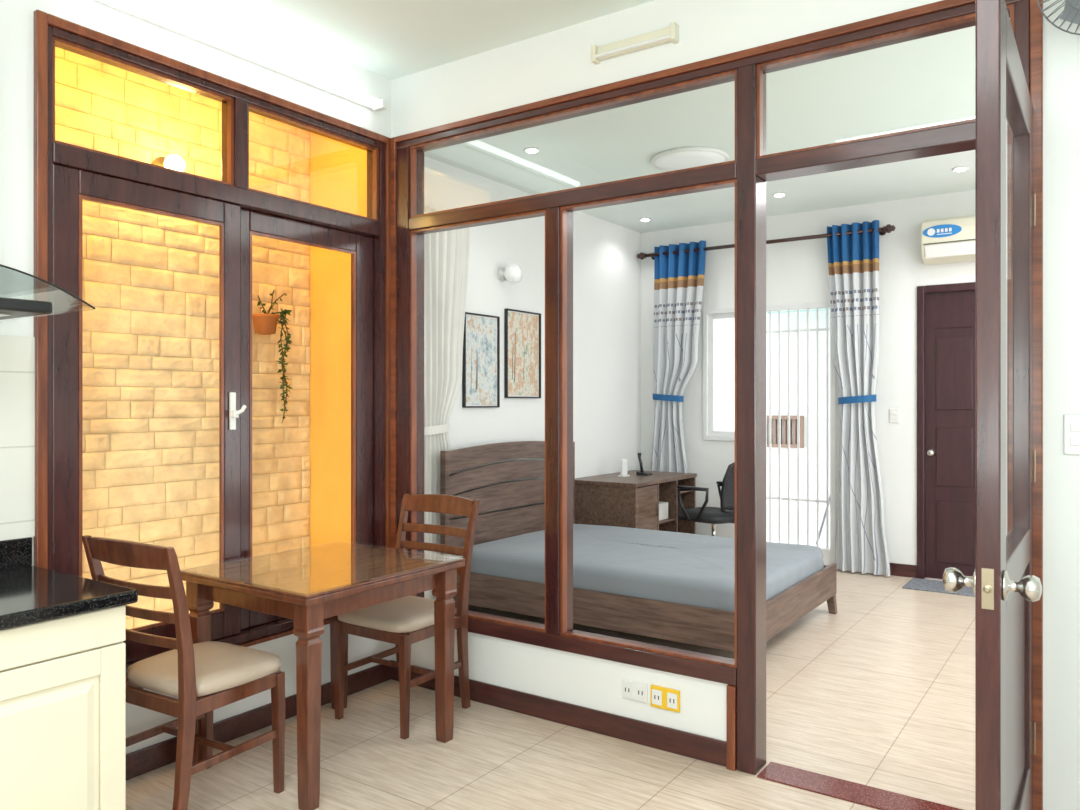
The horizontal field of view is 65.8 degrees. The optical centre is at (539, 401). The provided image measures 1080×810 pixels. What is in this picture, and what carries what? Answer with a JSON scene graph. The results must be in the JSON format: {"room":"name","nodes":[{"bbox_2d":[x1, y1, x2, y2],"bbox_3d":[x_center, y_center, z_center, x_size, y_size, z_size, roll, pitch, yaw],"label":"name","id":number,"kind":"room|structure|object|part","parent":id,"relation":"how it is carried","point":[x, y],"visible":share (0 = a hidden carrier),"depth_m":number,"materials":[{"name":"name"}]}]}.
{"room":"eat-in kitchen","nodes":[
{"label":"eat-in kitchen","id":0,"kind":"room"},
{"bbox_2d":[55,47,310,628],"bbox_3d":[-1.992,-0.115,3.665,0.077,3.030,2.570,0,0,35],"label":"stone wall","id":1,"kind":"structure","parent":0,"point":[168,402],"depth_m":3.96,"materials":[{"name":"yellow brick"}]},
{"bbox_2d":[153,155,184,171],"bbox_3d":[-1.716,-1.100,3.882,0.145,0.100,0.100,0,0,35],"label":"wall lamp","id":2,"kind":"object","parent":1,"relation":"attached to","point":[175,162],"visible":0.6,"depth_m":3.84,"materials":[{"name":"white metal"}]},
{"bbox_3d":[-1.694,-1.100,3.866,0.090,0.090,0.090,0,0,35],"label":"bulb","id":3,"kind":"part","parent":2,"relation":"part of","materials":[{"name":"white glass"}]},
{"bbox_2d":[252,290,291,422],"bbox_3d":[-1.394,-0.232,4.327,0.206,0.700,0.143,0,0,-34],"label":"plant","id":4,"kind":"object","parent":1,"relation":"attached to","point":[264,323],"visible":1,"depth_m":4.32,"materials":[{"name":"green plant"}]},
{"bbox_3d":[-1.420,-0.400,4.309,0.144,0.100,0.144,0,0,35],"label":"pot","id":5,"kind":"part","parent":4,"relation":"part of","materials":[{"name":"ceramic"}]},
{"bbox_2d":[0,0,390,753],"bbox_3d":[-2.001,-0.115,2.505,0.100,3.030,4.450,0,0,35],"label":"wall","id":6,"kind":"structure","parent":0,"point":[16,16],"depth_m":3.22,"materials":[{"name":"paint"}]},
{"bbox_2d":[0,335,34,540],"bbox_3d":[-2.269,0.117,2.023,0.008,0.675,1.952,0,0,35],"label":"backsplash","id":7,"kind":"structure","parent":6,"relation":"attached to","point":[17,353],"depth_m":2.78,"materials":[{"name":"tile"}]},
{"bbox_2d":[0,264,94,319],"bbox_3d":[-1.746,-0.728,2.335,0.495,0.944,0.743,0,0,35],"label":"range hood","id":8,"kind":"object","parent":6,"relation":"attached to","point":[10,308],"visible":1,"depth_m":2.43,"materials":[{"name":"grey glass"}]},
{"bbox_2d":[33,10,390,677],"bbox_3d":[-1.262,-0.149,3.534,0.148,2.355,1.678,0,0,35],"label":"door frame","id":9,"kind":"structure","parent":6,"relation":"in","point":[64,174],"depth_m":3.43,"materials":[{"name":"brown wood"}]},
{"bbox_3d":[-1.482,0.073,3.196,0.038,1.794,0.753,0,0,35],"label":"sash","id":10,"kind":"part","parent":9,"relation":"part of","materials":[{"name":"brown wood"}]},
{"bbox_3d":[-1.251,0.037,3.458,0.044,0.155,0.056,0,0,35],"label":"handle","id":11,"kind":"part","parent":9,"relation":"part of","materials":[{"name":"white plastic"}]},
{"bbox_3d":[-1.085,0.073,3.846,0.040,1.794,0.828,0,0,35],"label":"sash","id":12,"kind":"part","parent":9,"relation":"part of","materials":[{"name":"brown wood"}]},
{"bbox_2d":[92,0,386,110],"bbox_3d":[-1.211,-1.450,3.478,0.095,0.040,1.500,0,0,35],"label":"tube light","id":13,"kind":"object","parent":6,"relation":"attached to","point":[135,8],"visible":1,"depth_m":3.42,"materials":[{"name":"white plastic"}]},
{"bbox_2d":[126,660,392,779],"bbox_3d":[-1.225,1.353,3.531,0.012,0.095,1.680,0,0,35],"label":"baseboard","id":14,"kind":"structure","parent":6,"relation":"attached to","point":[147,759],"depth_m":3.49,"materials":[{"name":"brown wood"}]},
{"bbox_2d":[310,132,366,546],"bbox_3d":[-1.024,-0.115,4.520,0.580,3.030,0.078,0,0,35],"label":"wall","id":15,"kind":"structure","parent":0,"point":[338,170],"depth_m":4.55,"materials":[{"name":"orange paint"}]},
{"bbox_2d":[424,156,640,518],"bbox_3d":[-0.156,-0.115,6.499,0.100,3.030,4.020,0,0,35],"label":"wall","id":16,"kind":"structure","parent":0,"point":[606,263],"depth_m":7.10,"materials":[{"name":"paint"}]},
{"bbox_2d":[424,206,469,599],"bbox_3d":[-0.652,0.054,5.590,0.072,2.668,0.568,0,0,35],"label":"curtain","id":17,"kind":"object","parent":16,"relation":"hanging from","point":[446,253],"visible":0.57,"depth_m":5.57,"materials":[{"name":"beige fabric"}]},
{"bbox_2d":[462,312,499,407],"bbox_3d":[-0.421,-0.295,6.001,0.027,0.670,0.400,0,0,35],"label":"framed picture","id":18,"kind":"object","parent":16,"relation":"attached to","point":[481,339],"visible":0.88,"depth_m":6.00,"materials":[{"name":"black paper"}]},
{"bbox_2d":[498,263,521,283],"bbox_3d":[-0.220,-0.950,6.178,0.160,0.150,0.150,0,0,35],"label":"wall lamp","id":19,"kind":"object","parent":16,"relation":"attached to","point":[512,273],"visible":1,"depth_m":6.13,"materials":[{"name":"white glass"}]},
{"bbox_2d":[504,308,540,397],"bbox_3d":[-0.129,-0.365,6.425,0.027,0.670,0.450,0,0,35],"label":"framed picture","id":20,"kind":"object","parent":16,"relation":"attached to","point":[522,329],"visible":1,"depth_m":6.42,"materials":[{"name":"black paper"}]},
{"bbox_2d":[126,569,974,809],"bbox_3d":[0.406,1.450,3.317,5.900,0.100,8.720,0,0,35],"label":"floor","id":21,"kind":"structure","parent":0,"point":[878,691],"depth_m":3.36,"materials":[{"name":"tile"}]},
{"bbox_2d":[0,605,125,809],"bbox_3d":[-1.643,0.995,2.376,0.634,0.810,0.605,0,0,35],"label":"base cabinet","id":22,"kind":"object","parent":21,"relation":"on","point":[63,680],"visible":0.82,"depth_m":2.30,"materials":[{"name":"beige paint"}]},
{"bbox_3d":[-1.385,1.002,2.201,0.009,0.415,0.420,0,0,35],"label":"raised panel","id":23,"kind":"part","parent":22,"relation":"part of","materials":[{"name":"beige paint"}]},
{"bbox_3d":[-1.390,0.647,2.203,0.020,0.105,0.597,0,0,35],"label":"drawer","id":24,"kind":"part","parent":22,"relation":"part of","materials":[{"name":"beige paint"}]},
{"bbox_2d":[82,535,284,809],"bbox_3d":[-1.223,0.921,2.898,0.459,0.957,0.525,0,0,31],"label":"dining chair","id":25,"kind":"object","parent":21,"relation":"on","point":[222,674],"visible":0.83,"depth_m":2.76,"materials":[{"name":"brown wood"}]},
{"bbox_3d":[-1.491,0.925,2.843,0.053,0.950,0.119,0,0,31],"label":"leg","id":26,"kind":"part","parent":25,"relation":"part of","materials":[{"name":"brown wood"}]},
{"bbox_3d":[-1.340,0.485,2.700,0.410,0.085,0.065,0,0,31],"label":"rail","id":27,"kind":"part","parent":25,"relation":"part of","materials":[{"name":"brown wood"}]},
{"bbox_3d":[-1.370,0.990,3.030,0.024,0.050,0.342,0,0,31],"label":"seat rail","id":28,"kind":"part","parent":25,"relation":"part of","materials":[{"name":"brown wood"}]},
{"bbox_3d":[-1.298,0.990,2.770,0.364,0.050,0.024,0,0,31],"label":"seat rail","id":29,"kind":"part","parent":25,"relation":"part of","materials":[{"name":"brown wood"}]},
{"bbox_3d":[-1.142,0.925,2.636,0.053,0.950,0.119,0,0,31],"label":"leg","id":30,"kind":"part","parent":25,"relation":"part of","materials":[{"name":"brown wood"}]},
{"bbox_3d":[-1.193,0.934,2.947,0.444,0.059,0.410,0,0,31],"label":"seat","id":31,"kind":"part","parent":25,"relation":"part of","materials":[{"name":"beige leather"}]},
{"bbox_3d":[-1.274,1.185,3.191,0.039,0.430,0.040,0,0,31],"label":"leg","id":32,"kind":"part","parent":25,"relation":"part of","materials":[{"name":"brown wood"}]},
{"bbox_3d":[-1.036,0.990,2.832,0.024,0.050,0.342,0,0,31],"label":"seat rail","id":33,"kind":"part","parent":25,"relation":"part of","materials":[{"name":"brown wood"}]},
{"bbox_3d":[-0.941,1.185,2.994,0.039,0.430,0.040,0,0,31],"label":"leg","id":34,"kind":"part","parent":25,"relation":"part of","materials":[{"name":"brown wood"}]},
{"bbox_2d":[180,541,464,809],"bbox_3d":[-0.857,1.022,3.344,0.760,0.757,0.830,0,0,35],"label":"dining table","id":35,"kind":"object","parent":21,"relation":"on","point":[308,586],"visible":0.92,"depth_m":3.19,"materials":[{"name":"brown wood"}]},
{"bbox_3d":[-1.320,1.043,3.234,0.076,0.714,0.076,0,0,35],"label":"leg","id":36,"kind":"part","parent":35,"relation":"part of","materials":[{"name":"brown wood"}]},
{"bbox_3d":[-0.796,1.043,2.873,0.076,0.714,0.076,0,0,35],"label":"leg","id":37,"kind":"part","parent":35,"relation":"part of","materials":[{"name":"brown wood"}]},
{"bbox_3d":[-0.857,0.655,3.344,0.690,0.007,0.760,0,0,35],"label":"veneer panel","id":38,"kind":"part","parent":35,"relation":"part of","materials":[{"name":"brown wood"}]},
{"bbox_3d":[-0.919,1.043,3.815,0.076,0.714,0.076,0,0,35],"label":"leg","id":39,"kind":"part","parent":35,"relation":"part of","materials":[{"name":"brown wood"}]},
{"bbox_3d":[-0.395,1.043,3.454,0.076,0.714,0.076,0,0,35],"label":"leg","id":40,"kind":"part","parent":35,"relation":"part of","materials":[{"name":"brown wood"}]},
{"bbox_2d":[334,494,479,738],"bbox_3d":[-0.599,0.921,3.772,0.459,0.957,0.525,0,0,34],"label":"dining chair","id":41,"kind":"object","parent":21,"relation":"on","point":[402,622],"visible":0.8,"depth_m":3.73,"materials":[{"name":"brown wood"}]},
{"bbox_3d":[-0.885,1.185,3.692,0.039,0.430,0.040,0,0,34],"label":"leg","id":42,"kind":"part","parent":41,"relation":"part of","materials":[{"name":"brown wood"}]},
{"bbox_3d":[-0.723,0.990,3.585,0.394,0.050,0.026,0,0,34],"label":"seat rail","id":43,"kind":"part","parent":41,"relation":"part of","materials":[{"name":"brown wood"}]},
{"bbox_3d":[-0.631,0.934,3.724,0.444,0.059,0.410,0,0,34],"label":"seat","id":44,"kind":"part","parent":41,"relation":"part of","materials":[{"name":"beige leather"}]},
{"bbox_3d":[-0.666,0.925,4.038,0.053,0.950,0.119,0,0,34],"label":"leg","id":45,"kind":"part","parent":41,"relation":"part of","materials":[{"name":"brown wood"}]},
{"bbox_3d":[-0.563,1.185,3.477,0.039,0.430,0.040,0,0,34],"label":"leg","id":46,"kind":"part","parent":41,"relation":"part of","materials":[{"name":"brown wood"}]},
{"bbox_3d":[-0.459,0.990,3.633,0.024,0.050,0.342,0,0,34],"label":"seat rail","id":47,"kind":"part","parent":41,"relation":"part of","materials":[{"name":"brown wood"}]},
{"bbox_3d":[-0.472,0.485,3.964,0.410,0.085,0.065,0,0,34],"label":"rail","id":48,"kind":"part","parent":41,"relation":"part of","materials":[{"name":"brown wood"}]},
{"bbox_3d":[-0.328,0.925,3.813,0.053,0.950,0.119,0,0,34],"label":"leg","id":49,"kind":"part","parent":41,"relation":"part of","materials":[{"name":"brown wood"}]},
{"bbox_2d":[575,470,696,533],"bbox_3d":[0.822,1.022,7.233,0.644,0.756,1.160,0,0,35],"label":"desk","id":50,"kind":"object","parent":21,"relation":"on","point":[632,501],"visible":0.56,"depth_m":6.84,"materials":[{"name":"brown wood"}]},
{"bbox_3d":[0.501,1.038,6.777,0.634,0.724,0.025,0,0,35],"label":"panel","id":51,"kind":"part","parent":50,"relation":"part of","materials":[{"name":"brown wood"}]},
{"bbox_2d":[618,459,629,476],"bbox_3d":[0.726,0.569,7.214,0.060,0.150,0.100,0,0,35],"label":"router","id":52,"kind":"object","parent":50,"relation":"on","point":[623,462],"visible":1,"depth_m":7.18,"materials":[{"name":"white plastic"}]},
{"bbox_2d":[636,453,652,475],"bbox_3d":[0.919,0.546,7.361,0.126,0.195,0.099,0,0,35],"label":"desk phone","id":53,"kind":"object","parent":50,"relation":"on","point":[641,472],"visible":1,"depth_m":7.35,"materials":[{"name":"black plastic"}]},
{"bbox_3d":[0.864,1.018,6.764,0.018,0.665,0.356,0,0,35],"label":"door","id":54,"kind":"part","parent":50,"relation":"part of","materials":[{"name":"brown wood"}]},
{"bbox_3d":[0.960,0.885,6.877,0.012,0.130,0.010,0,0,35],"label":"handle","id":55,"kind":"part","parent":50,"relation":"part of","materials":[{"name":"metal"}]},
{"bbox_2d":[659,502,667,520],"bbox_3d":[0.943,0.931,7.150,0.250,0.142,0.200,0,0,35],"label":"storage box","id":56,"kind":"object","parent":50,"relation":"on","point":[663,506],"visible":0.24,"depth_m":7.08,"materials":[{"name":"white plastic"}]},
{"bbox_2d":[659,517,675,523],"bbox_3d":[0.820,1.011,7.248,0.624,0.018,0.336,0,0,35],"label":"shelf","id":57,"kind":"object","parent":50,"relation":"attached to","point":[672,520],"depth_m":7.16,"materials":[{"name":"brown wood"}]},
{"bbox_3d":[1.137,1.038,7.699,0.634,0.724,0.025,0,0,35],"label":"panel","id":58,"kind":"part","parent":50,"relation":"part of","materials":[{"name":"brown wood"}]},
{"bbox_2d":[440,441,836,651],"bbox_3d":[0.666,0.845,5.506,2.122,1.110,1.580,0,0,35],"label":"bed","id":59,"kind":"object","parent":21,"relation":"on","point":[678,622],"visible":0.53,"depth_m":5.25,"materials":[{"name":"brown wood"}]},
{"bbox_3d":[-0.624,0.860,5.461,0.050,1.080,0.040,0,0,35],"label":"headboard post","id":60,"kind":"part","parent":59,"relation":"part of","materials":[{"name":"brown wood"}]},
{"bbox_3d":[-0.188,0.382,6.096,0.045,0.184,1.500,0,0,35],"label":"headboard panel","id":61,"kind":"part","parent":59,"relation":"part of","materials":[{"name":"brown wood"}]},
{"bbox_3d":[-0.189,0.522,6.096,0.045,0.185,1.500,0,0,35],"label":"headboard panel","id":62,"kind":"part","parent":59,"relation":"part of","materials":[{"name":"brown wood"}]},
{"bbox_3d":[-0.188,0.672,6.096,0.045,0.185,1.500,0,0,35],"label":"headboard panel","id":63,"kind":"part","parent":59,"relation":"part of","materials":[{"name":"brown wood"}]},
{"bbox_3d":[-0.188,1.015,6.096,0.045,0.470,1.500,0,0,35],"label":"headboard panel","id":64,"kind":"part","parent":59,"relation":"part of","materials":[{"name":"brown wood"}]},
{"bbox_3d":[0.251,0.860,6.728,0.050,1.080,0.040,0,0,35],"label":"headboard post","id":65,"kind":"part","parent":59,"relation":"part of","materials":[{"name":"brown wood"}]},
{"bbox_3d":[0.244,1.198,4.879,2.020,0.205,0.028,0,0,35],"label":"rail","id":66,"kind":"part","parent":59,"relation":"part of","materials":[{"name":"brown wood"}]},
{"bbox_2d":[458,524,823,611],"bbox_3d":[0.671,1.073,5.515,2.039,0.253,1.520,0,0,35],"label":"mattress","id":67,"kind":"object","parent":59,"relation":"on","point":[676,567],"visible":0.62,"depth_m":5.10,"materials":[{"name":"grey fabric"}]},
{"bbox_3d":[1.523,1.177,4.927,0.030,0.205,1.560,0,0,35],"label":"foot rail","id":68,"kind":"part","parent":59,"relation":"part of","materials":[{"name":"brown wood"}]},
{"bbox_3d":[1.930,1.248,5.533,0.072,0.305,0.060,0,0,35],"label":"leg","id":69,"kind":"part","parent":59,"relation":"part of","materials":[{"name":"brown wood"}]},
{"bbox_2d":[677,462,734,535],"bbox_3d":[1.487,0.930,6.984,0.610,0.938,0.672,0,0,-43],"label":"office chair","id":70,"kind":"object","parent":21,"relation":"on","point":[725,513],"visible":0.37,"depth_m":6.77,"materials":[{"name":"metal"}]},
{"bbox_3d":[1.270,0.839,6.846,0.107,0.289,0.298,0,0,-43],"label":"armrest","id":71,"kind":"part","parent":70,"relation":"part of","materials":[{"name":"black plastic"}]},
{"bbox_3d":[1.447,0.950,7.026,0.480,0.080,0.470,0,0,-43],"label":"seat","id":72,"kind":"part","parent":70,"relation":"part of","materials":[{"name":"black fabric"}]},
{"bbox_3d":[1.636,0.839,7.192,0.107,0.289,0.298,0,0,-43],"label":"armrest","id":73,"kind":"part","parent":70,"relation":"part of","materials":[{"name":"black plastic"}]},
{"bbox_3d":[1.606,0.735,6.858,0.492,0.547,0.324,0,0,-43],"label":"frame","id":74,"kind":"part","parent":70,"relation":"part of","materials":[{"name":"black plastic"}]},
{"bbox_3d":[1.657,0.685,6.803,0.450,0.370,0.126,0,0,-43],"label":"backrest","id":75,"kind":"part","parent":70,"relation":"part of","materials":[{"name":"black fabric"}]},
{"bbox_2d":[757,762,962,809],"bbox_3d":[1.194,1.397,2.936,0.830,0.006,0.150,0,0,35],"label":"threshold","id":76,"kind":"object","parent":21,"relation":"on","point":[857,793],"visible":1,"depth_m":2.99,"materials":[{"name":"red stone"}]},
{"bbox_2d":[902,578,974,596],"bbox_3d":[3.121,1.394,6.230,0.700,0.012,0.400,0,0,35],"label":"door mat","id":77,"kind":"object","parent":21,"relation":"on","point":[914,583],"visible":0.49,"depth_m":6.24,"materials":[{"name":"grey fabric"}]},
{"bbox_3d":[-1.997,0.995,1.863,0.634,0.810,0.638,0,0,35],"label":"base cabinet","id":78,"kind":"object","parent":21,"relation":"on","visible":0},
{"bbox_2d":[0,537,137,629],"bbox_3d":[-1.814,0.522,2.105,0.661,0.134,1.285,0,0,35],"label":"countertop","id":79,"kind":"structure","parent":78,"relation":"on","point":[29,594],"depth_m":2.42,"materials":[{"name":"black stone"}]},
{"bbox_2d":[212,0,974,232],"bbox_3d":[0.406,-1.680,3.317,5.900,0.100,8.720,0,0,35],"label":"ceiling","id":80,"kind":"structure","parent":0,"point":[928,81],"depth_m":4.66,"materials":[{"name":"paint"}]},
{"bbox_2d":[524,147,539,152],"bbox_3d":[-0.052,-1.620,5.382,0.104,0.019,0.104,0,0,35],"label":"recessed light","id":81,"kind":"object","parent":80,"relation":"in","point":[529,149],"visible":1,"depth_m":5.36,"materials":[{"name":"white plastic"}]},
{"bbox_2d":[639,218,650,221],"bbox_3d":[0.938,-1.620,7.433,0.104,0.019,0.104,0,0,35],"label":"recessed light","id":82,"kind":"object","parent":80,"relation":"in","point":[641,219],"visible":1,"depth_m":7.41,"materials":[{"name":"white plastic"}]},
{"bbox_2d":[650,146,729,170],"bbox_3d":[0.999,-1.611,5.568,0.520,0.038,0.520,0,0,35],"label":"ceiling light","id":83,"kind":"object","parent":80,"relation":"in","point":[679,158],"visible":0.87,"depth_m":5.46,"materials":[{"name":"white plastic"}]},
{"bbox_2d":[773,193,785,196],"bbox_3d":[1.878,-1.620,6.541,0.104,0.019,0.104,0,0,35],"label":"recessed light","id":84,"kind":"object","parent":80,"relation":"in","point":[775,194],"visible":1,"depth_m":6.52,"materials":[{"name":"white plastic"}]},
{"bbox_2d":[952,166,968,171],"bbox_3d":[2.931,-1.620,5.814,0.104,0.019,0.104,0,0,35],"label":"recessed light","id":85,"kind":"object","parent":80,"relation":"in","point":[961,168],"visible":1,"depth_m":5.79,"materials":[{"name":"white plastic"}]},
{"bbox_2d":[391,0,1079,809],"bbox_3d":[1.049,-0.115,3.034,4.320,3.030,0.115,0,0,35],"label":"wall","id":86,"kind":"structure","parent":0,"point":[555,63],"depth_m":3.25,"materials":[{"name":"paint"}]},
{"bbox_2d":[591,22,678,64],"bbox_3d":[0.384,-1.465,3.413,0.385,0.070,0.045,0,0,35],"label":"wall fitting","id":87,"kind":"object","parent":86,"relation":"attached to","point":[669,34],"visible":1,"depth_m":3.40,"materials":[{"name":"beige plastic"}]},
{"bbox_2d":[622,679,647,702],"bbox_3d":[0.389,1.188,3.429,0.118,0.078,0.014,0,0,35],"label":"wall socket","id":88,"kind":"object","parent":86,"relation":"attached to","point":[633,690],"visible":1,"depth_m":3.42,"materials":[{"name":"white plastic"}]},
{"bbox_2d":[651,685,679,712],"bbox_3d":[0.502,1.192,3.351,0.130,0.088,0.014,0,0,35],"label":"wall socket","id":89,"kind":"object","parent":86,"relation":"attached to","point":[661,697],"visible":1,"depth_m":3.35,"materials":[{"name":"yellow plastic"}]},
{"bbox_2d":[391,0,1042,809],"bbox_3d":[0.441,0.036,3.444,2.813,2.727,0.130,0,0,35],"label":"window","id":90,"kind":"structure","parent":86,"relation":"in","point":[745,675],"depth_m":3.24,"materials":[{"name":"brown wood"}]},
{"bbox_3d":[-0.652,-0.127,4.205,0.080,2.283,0.120,0,0,35],"label":"post","id":91,"kind":"part","parent":90,"relation":"part of","materials":[{"name":"brown wood"}]},
{"bbox_3d":[0.047,1.048,3.722,1.778,0.065,0.120,0,0,35],"label":"rail","id":92,"kind":"part","parent":90,"relation":"part of","materials":[{"name":"brown wood"}]},
{"bbox_3d":[0.444,-1.283,3.448,2.744,0.030,0.120,0,0,35],"label":"rail","id":93,"kind":"part","parent":90,"relation":"part of","materials":[{"name":"brown wood"}]},
{"bbox_3d":[0.811,0.066,3.195,0.075,2.668,0.120,0,0,35],"label":"post","id":94,"kind":"part","parent":90,"relation":"part of","materials":[{"name":"brown wood"}]},
{"bbox_2d":[943,0,1041,809],"bbox_3d":[1.257,0.234,2.235,0.200,2.317,0.951,0,0,34],"label":"door","id":95,"kind":"structure","parent":90,"relation":"attached to","point":[1003,582],"depth_m":1.89,"materials":[{"name":"brown wood"}]},
{"bbox_3d":[0.977,0.415,1.938,0.075,0.068,0.068,0,0,34],"label":"knob","id":96,"kind":"part","parent":95,"relation":"part of","materials":[{"name":"metal"}]},
{"bbox_3d":[0.991,0.415,1.848,0.024,0.090,0.012,0,0,34],"label":"latch plate","id":97,"kind":"part","parent":95,"relation":"part of","materials":[{"name":"gold metal"}]},
{"bbox_3d":[1.258,-0.212,2.237,0.004,1.189,0.694,0,0,34],"label":"glass pane","id":98,"kind":"part","parent":95,"relation":"part of","materials":[{"name":"clear glass"}]},
{"bbox_3d":[1.080,0.415,1.867,0.075,0.068,0.068,0,0,34],"label":"knob","id":99,"kind":"part","parent":95,"relation":"part of","materials":[{"name":"metal"}]},
{"bbox_3d":[1.555,0.066,2.681,0.044,2.668,0.120,0,0,35],"label":"post","id":100,"kind":"part","parent":90,"relation":"part of","materials":[{"name":"brown wood"}]},
{"bbox_2d":[1037,0,1079,34],"bbox_3d":[1.611,-1.193,2.387,0.324,0.306,0.340,0,0,35],"label":"wall fan","id":101,"kind":"object","parent":86,"relation":"attached to","point":[1071,12],"visible":1,"depth_m":2.39,"materials":[{"name":"black plastic"}]},
{"bbox_3d":[1.544,-1.127,2.370,0.118,0.126,0.029,0,0,42],"label":"blade","id":102,"kind":"part","parent":101,"relation":"part of","materials":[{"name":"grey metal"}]},
{"bbox_2d":[1064,414,1079,454],"bbox_3d":[1.654,0.100,2.556,0.085,0.125,0.014,0,0,35],"label":"light switch","id":103,"kind":"object","parent":86,"relation":"attached to","point":[1071,421],"visible":1,"depth_m":2.56,"materials":[{"name":"white plastic"}]},
{"bbox_2d":[641,190,974,564],"bbox_3d":[3.090,-0.115,6.652,5.070,3.030,0.120,0,0,35],"label":"wall","id":104,"kind":"structure","parent":0,"point":[797,272],"depth_m":7.00,"materials":[{"name":"paint"}]},
{"bbox_2d":[703,308,734,440],"bbox_3d":[1.721,-0.247,7.564,0.480,1.195,0.095,0,0,35],"label":"window","id":105,"kind":"structure","parent":104,"relation":"in","point":[709,316],"depth_m":7.65,"materials":[{"name":"white metal"}]},
{"bbox_2d":[637,224,894,259],"bbox_3d":[1.897,-1.385,7.317,2.310,0.072,0.141,0,0,35],"label":"curtain rod","id":106,"kind":"object","parent":104,"relation":"attached to","point":[888,228],"visible":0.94,"depth_m":7.11,"materials":[{"name":"brown wood"}]},
{"bbox_2d":[650,240,705,472],"bbox_3d":[1.260,-0.280,7.715,0.578,2.360,0.110,0,0,35],"label":"curtain","id":107,"kind":"object","parent":106,"relation":"hanging from","point":[678,278],"visible":0.85,"depth_m":7.72,"materials":[{"name":"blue fabric"}]},
{"bbox_2d":[827,220,889,576],"bbox_3d":[2.592,-0.036,6.795,0.498,2.848,0.110,0,0,35],"label":"curtain","id":108,"kind":"object","parent":106,"relation":"hanging from","point":[853,260],"visible":1,"depth_m":6.79,"materials":[{"name":"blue fabric"}]},
{"bbox_2d":[766,302,835,564],"bbox_3d":[2.230,0.278,7.218,0.670,2.245,0.105,0,0,35],"label":"window grille","id":109,"kind":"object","parent":104,"relation":"in","point":[829,553],"depth_m":7.17,"materials":[{"name":"white metal"}]},
{"bbox_2d":[819,496,829,538],"bbox_3d":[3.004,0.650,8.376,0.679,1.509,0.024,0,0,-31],"label":"handle","id":110,"kind":"object","parent":109,"relation":"attached to","point":[824,516],"visible":0.09,"depth_m":8.24,"materials":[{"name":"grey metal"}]},
{"bbox_2d":[889,408,898,422],"bbox_3d":[2.859,0.110,6.730,0.075,0.115,0.014,0,0,35],"label":"light switch","id":111,"kind":"object","parent":104,"relation":"attached to","point":[893,413],"visible":1,"depth_m":6.73,"materials":[{"name":"white plastic"}]},
{"bbox_2d":[889,563,916,577],"bbox_3d":[3.052,1.350,6.596,5.070,0.100,0.015,0,0,35],"label":"baseboard","id":112,"kind":"structure","parent":104,"relation":"attached to","point":[896,569],"depth_m":6.68,"materials":[{"name":"brown wood"}]},
{"bbox_2d":[917,282,974,578],"bbox_3d":[3.365,0.240,6.416,0.850,2.320,0.156,0,0,35],"label":"door","id":113,"kind":"structure","parent":104,"relation":"in","point":[945,312],"depth_m":6.53,"materials":[{"name":"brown wood"}]},
{"bbox_3d":[3.077,0.400,6.562,0.060,0.060,0.070,0,0,35],"label":"knob","id":114,"kind":"part","parent":113,"relation":"part of","materials":[{"name":"metal"}]},
{"bbox_3d":[3.226,-0.665,6.497,0.260,0.170,0.010,0,0,35],"label":"panel","id":115,"kind":"part","parent":113,"relation":"part of","materials":[{"name":"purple wood"}]},
{"bbox_3d":[3.226,-0.220,6.497,0.260,0.560,0.010,0,0,35],"label":"panel","id":116,"kind":"part","parent":113,"relation":"part of","materials":[{"name":"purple wood"}]},
{"bbox_3d":[3.226,0.430,6.497,0.260,0.460,0.010,0,0,35],"label":"panel","id":117,"kind":"part","parent":113,"relation":"part of","materials":[{"name":"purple wood"}]},
{"bbox_3d":[3.226,1.020,6.497,0.260,0.480,0.010,0,0,35],"label":"panel","id":118,"kind":"part","parent":113,"relation":"part of","materials":[{"name":"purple wood"}]},
{"bbox_2d":[921,215,974,264],"bbox_3d":[3.318,-1.250,6.304,0.780,0.340,0.195,0,0,35],"label":"air conditioner","id":119,"kind":"object","parent":104,"relation":"attached to","point":[951,239],"visible":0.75,"depth_m":6.36,"materials":[{"name":"beige plastic"}]},
{"label":"outside","id":120,"kind":"structure","parent":0,"visible":0},
{"bbox_2d":[767,528,829,546],"bbox_3d":[2.976,1.455,7.921,4.500,0.090,1.780,0,0,35],"label":"floor","id":121,"kind":"structure","parent":120,"point":[774,532],"depth_m":8.68,"materials":[{"name":"white"}]},
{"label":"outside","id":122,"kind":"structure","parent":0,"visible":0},
{"bbox_2d":[715,310,829,533],"bbox_3d":[3.551,0.000,8.667,6.000,3.000,0.100,0,0,35],"label":"wall","id":123,"kind":"structure","parent":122,"point":[724,328],"depth_m":9.15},
{"bbox_2d":[767,415,803,447],"bbox_3d":[2.658,0.325,9.186,0.480,0.350,0.060,0,0,35],"label":"block","id":124,"kind":"object","parent":123,"relation":"attached to","point":[784,445],"visible":0.56,"depth_m":9.14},
{"bbox_2d":[767,308,829,313],"bbox_3d":[2.801,-1.070,8.636,2.000,0.340,0.798,0,0,35],"label":"awning","id":125,"kind":"object","parent":123,"relation":"attached to","point":[825,308],"visible":0.02,"depth_m":8.32,"materials":[{"name":"white"}]}
]}

